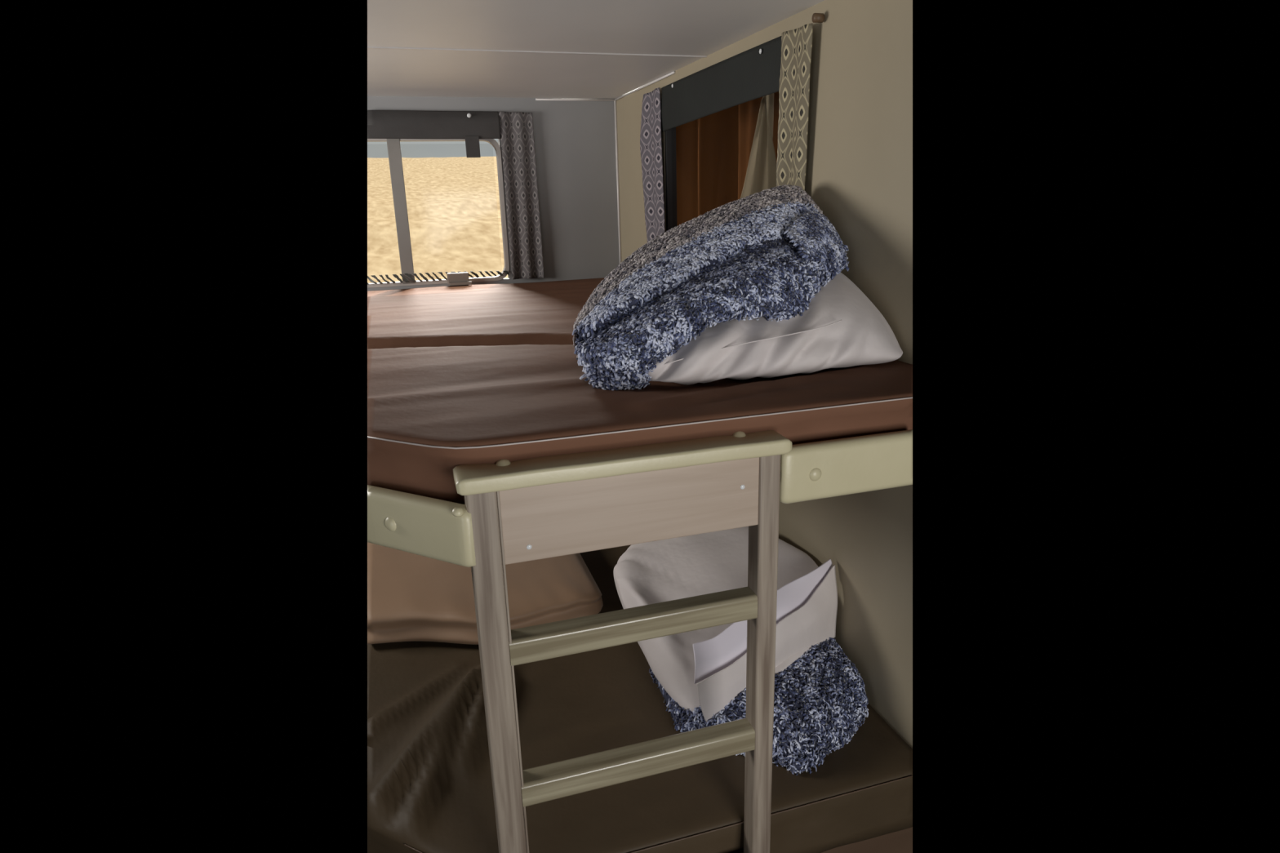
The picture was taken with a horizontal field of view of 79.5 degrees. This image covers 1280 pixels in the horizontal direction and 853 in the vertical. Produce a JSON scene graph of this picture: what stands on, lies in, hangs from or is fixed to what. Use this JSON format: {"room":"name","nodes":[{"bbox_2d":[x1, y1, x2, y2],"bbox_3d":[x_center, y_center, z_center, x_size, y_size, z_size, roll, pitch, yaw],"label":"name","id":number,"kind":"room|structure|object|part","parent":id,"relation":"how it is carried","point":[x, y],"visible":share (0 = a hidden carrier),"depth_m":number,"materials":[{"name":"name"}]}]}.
{"room":"camper van interior","nodes":[
{"label":"camper van interior","id":0,"kind":"room"},
{"bbox_2d":[367,96,619,291],"bbox_3d":[-0.644,-0.277,3.221,1.191,2.036,0.040,-6,17,-16],"label":"wall","id":1,"kind":"structure","parent":0,"point":[575,140],"depth_m":3.11,"materials":[{"name":"grey paint"}]},
{"bbox_2d":[367,138,509,288],"bbox_3d":[-0.807,-0.837,3.001,0.555,0.550,0.040,-6,17,-16],"label":"window","id":2,"kind":"structure","parent":1,"relation":"in","point":[393,146],"depth_m":2.98,"materials":[{"name":"grey metal"}]},
{"bbox_2d":[367,110,501,157],"bbox_3d":[-0.770,-1.100,2.893,0.488,0.169,0.029,-6,17,-16],"label":"window shade","id":3,"kind":"object","parent":2,"relation":"attached to","point":[470,126],"visible":1,"depth_m":2.88,"materials":[{"name":"metal"}]},
{"bbox_2d":[367,271,508,284],"bbox_3d":[-0.793,-0.594,3.041,0.546,0.034,0.012,-6,17,-16],"label":"band","id":4,"kind":"object","parent":2,"relation":"attached to","point":[396,276],"visible":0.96,"depth_m":3.02,"materials":[{"name":"grey"}]},
{"bbox_2d":[446,271,471,285],"bbox_3d":[-0.714,-0.584,3.040,0.091,0.046,0.041,-6,17,-16],"label":"clip","id":5,"kind":"object","parent":2,"relation":"attached to","point":[453,278],"visible":1,"depth_m":3.03,"materials":[{"name":"grey plastic"}]},
{"bbox_2d":[498,111,544,279],"bbox_3d":[-0.467,-0.908,3.048,0.137,0.633,0.020,-6,17,-16],"label":"curtain","id":6,"kind":"object","parent":1,"relation":"hanging from","point":[517,131],"visible":1,"depth_m":3.04,"materials":[{"name":"grey fabric"}]},
{"bbox_2d":[535,97,614,101],"bbox_3d":[-0.254,-1.289,3.031,0.317,0.008,0.008,-6,17,-16],"label":"trim","id":7,"kind":"structure","parent":1,"relation":"attached to","point":[536,99],"depth_m":3.03,"materials":[{"name":"white plastic"}]},
{"bbox_2d":[613,100,621,263],"bbox_3d":[-0.090,-0.976,3.174,0.009,0.693,0.009,0,17,5],"label":"trim","id":8,"kind":"structure","parent":1,"relation":"attached to","point":[615,101],"depth_m":3.16,"materials":[{"name":"beige plastic"}]},
{"bbox_2d":[367,0,824,98],"bbox_3d":[-0.204,-0.995,1.964,0.996,0.030,2.250,-6,17,-16],"label":"ceiling","id":9,"kind":"structure","parent":0,"point":[651,27],"depth_m":1.92,"materials":[{"name":"white paint"}]},
{"bbox_2d":[367,46,706,57],"bbox_3d":[-0.250,-1.009,2.072,0.921,0.004,0.010,-6,17,-16],"label":"trim","id":10,"kind":"structure","parent":9,"relation":"attached to","point":[372,47],"depth_m":2.06,"materials":[{"name":"white plastic"}]},
{"bbox_2d":[616,0,912,748],"bbox_3d":[0.264,-0.061,2.407,0.040,2.036,2.190,-6,17,-16],"label":"wall","id":11,"kind":"structure","parent":0,"point":[859,171],"depth_m":1.60,"materials":[{"name":"beige paint"}]},
{"bbox_2d":[614,71,675,100],"bbox_3d":[0.005,-1.215,2.754,0.008,0.008,0.690,-6,17,-16],"label":"trim","id":12,"kind":"structure","parent":11,"relation":"attached to","point":[673,72],"depth_m":2.69,"materials":[{"name":"white plastic"}]},
{"bbox_2d":[640,87,665,242],"bbox_3d":[0.045,-0.836,2.726,0.016,0.652,0.247,-6,17,-16],"label":"curtain","id":13,"kind":"object","parent":11,"relation":"hanging from","point":[651,143],"visible":0.79,"depth_m":2.69,"materials":[{"name":"grey fabric"}]},
{"bbox_2d":[664,127,676,231],"bbox_3d":[0.234,-0.749,2.237,0.034,0.552,0.880,-6,17,-16],"label":"window","id":14,"kind":"structure","parent":11,"relation":"in","point":[669,135],"depth_m":2.63,"materials":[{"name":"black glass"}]},
{"bbox_2d":[661,35,781,131],"bbox_3d":[0.202,-0.944,2.171,0.012,0.137,0.876,-6,17,-16],"label":"window shade","id":15,"kind":"object","parent":11,"relation":"attached to","point":[753,73],"visible":0.93,"depth_m":2.08,"materials":[{"name":"metal"}]},
{"bbox_2d":[776,13,824,191],"bbox_3d":[0.354,-0.660,1.738,0.020,0.461,0.174,-6,17,-16],"label":"curtain","id":16,"kind":"object","parent":11,"relation":"hanging from","point":[796,44],"visible":0.7,"depth_m":1.73,"materials":[{"name":"beige fabric"}]},
{"bbox_3d":[0.485,-1.296,2.674,0.700,0.020,1.300,-6,17,-16],"label":"awning","id":17,"kind":"object","parent":11,"relation":"attached to","visible":0},
{"bbox_2d":[675,91,778,226],"bbox_3d":[0.345,-0.651,2.760,0.088,1.262,1.402,-6,17,-16],"label":"tarpaulin","id":18,"kind":"object","parent":17,"relation":"hanging from","point":[713,151],"visible":0.12,"depth_m":2.83,"materials":[{"name":"brown"}]},
{"bbox_2d":[740,93,776,198],"bbox_3d":[0.335,-0.774,2.298,0.033,0.762,0.504,-6,17,-16],"label":"plastic sheeting","id":19,"kind":"object","parent":17,"relation":"hanging from","point":[761,174],"visible":0.27,"depth_m":2.21,"materials":[{"name":"brown"}]},
{"bbox_3d":[-0.256,-0.187,2.172,1.035,0.030,2.144,-6,17,-16],"label":"platform","id":20,"kind":"object","parent":11,"relation":"attached to","visible":0},
{"bbox_2d":[367,484,475,567],"bbox_3d":[-0.331,0.140,1.114,0.231,0.094,0.039,7,19,27],"label":"rail","id":21,"kind":"object","parent":20,"relation":"attached to","point":[441,530],"visible":0.98,"depth_m":1.09,"materials":[{"name":"beige plastic"}]},
{"bbox_2d":[367,277,912,503],"bbox_3d":[-0.248,-0.253,2.130,1.033,0.118,2.156,-6,17,-16],"label":"mattress","id":22,"kind":"object","parent":20,"relation":"on","point":[459,375],"visible":0.65,"depth_m":1.26,"materials":[{"name":"brown fabric"}]},
{"bbox_2d":[648,272,902,385],"bbox_3d":[0.200,-0.220,1.519,0.516,0.191,0.464,-6,17,-16],"label":"pillow","id":23,"kind":"object","parent":22,"relation":"on","point":[841,326],"visible":0.59,"depth_m":1.34,"materials":[{"name":"white fabric"}]},
{"bbox_2d":[572,184,848,391],"bbox_3d":[0.119,-0.309,1.564,0.634,0.345,0.566,-8,18,-20],"label":"throw","id":24,"kind":"object","parent":23,"relation":"on","point":[766,253],"visible":0.98,"depth_m":1.39,"materials":[{"name":"blue fabric"}]},
{"bbox_2d":[779,429,912,503],"bbox_3d":[0.341,0.064,1.234,0.259,0.093,0.036,-6,17,-16],"label":"rail","id":25,"kind":"object","parent":20,"relation":"attached to","point":[815,470],"visible":0.96,"depth_m":1.22,"materials":[{"name":"beige plastic"}]},
{"bbox_3d":[-0.169,1.092,2.194,1.235,0.030,2.950,-6,17,-16],"label":"floor","id":26,"kind":"structure","parent":0,"visible":0},
{"bbox_2d":[453,430,791,852],"bbox_3d":[0.000,0.657,1.298,0.494,1.304,0.069,-6,17,-16],"label":"ladder","id":27,"kind":"object","parent":26,"relation":"on","point":[545,507],"visible":1,"depth_m":1.16,"materials":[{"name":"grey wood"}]},
{"bbox_3d":[-0.205,0.693,1.244,0.042,1.275,0.040,-6,17,-16],"label":"rail","id":28,"kind":"part","parent":27,"relation":"part of","materials":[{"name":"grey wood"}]},
{"bbox_3d":[0.209,0.646,1.366,0.036,1.275,0.040,-6,17,-16],"label":"rail","id":29,"kind":"part","parent":27,"relation":"part of","materials":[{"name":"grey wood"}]},
{"bbox_2d":[822,826,912,852],"bbox_3d":[-0.302,0.790,2.451,1.180,0.409,2.119,-6,17,-16],"label":"bunk","id":30,"kind":"object","parent":26,"relation":"on","point":[900,842],"visible":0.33,"depth_m":1.58,"materials":[{"name":"brown wood"}]},
{"bbox_2d":[367,545,912,852],"bbox_3d":[-0.279,0.497,2.351,1.132,0.207,2.126,-6,17,-16],"label":"mattress","id":31,"kind":"object","parent":30,"relation":"on","point":[430,790],"visible":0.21,"depth_m":1.53,"materials":[{"name":"brown fabric"}]},
{"bbox_2d":[367,542,603,644],"bbox_3d":[-0.596,0.329,2.584,0.656,0.124,1.384,-6,17,-16],"label":"folded blanket","id":32,"kind":"object","parent":31,"relation":"on","point":[411,597],"visible":0.38,"depth_m":2.06,"materials":[{"name":"brown fabric"}]},
{"bbox_2d":[648,637,868,775],"bbox_3d":[0.257,0.559,1.779,0.460,0.152,0.612,-6,17,-16],"label":"throw","id":33,"kind":"object","parent":31,"relation":"on","point":[820,700],"visible":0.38,"depth_m":1.61,"materials":[{"name":"blue fabric"}]},
{"bbox_2d":[613,526,837,722],"bbox_3d":[0.185,0.421,1.928,0.457,0.269,0.668,-6,17,-16],"label":"pillow","id":34,"kind":"object","parent":33,"relation":"on","point":[705,668],"visible":0.73,"depth_m":1.75,"materials":[{"name":"white fabric"}]},
{"label":"outside","id":35,"kind":"structure","parent":0,"visible":0},
{"bbox_2d":[367,155,507,283],"bbox_3d":[-2.449,-23.314,69.903,44.581,9.746,130.000,-6,17,-16],"label":"sandy ground","id":36,"kind":"structure","parent":35,"point":[453,206],"depth_m":29.95,"materials":[{"name":"beige sand"}]},
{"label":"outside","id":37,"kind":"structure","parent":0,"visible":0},
{"bbox_2d":[367,138,497,157],"bbox_3d":[10.885,-71.042,179.350,143.663,27.887,40.000,-6,17,-16],"label":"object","id":38,"kind":"structure","parent":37,"point":[375,148],"depth_m":155.00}
]}

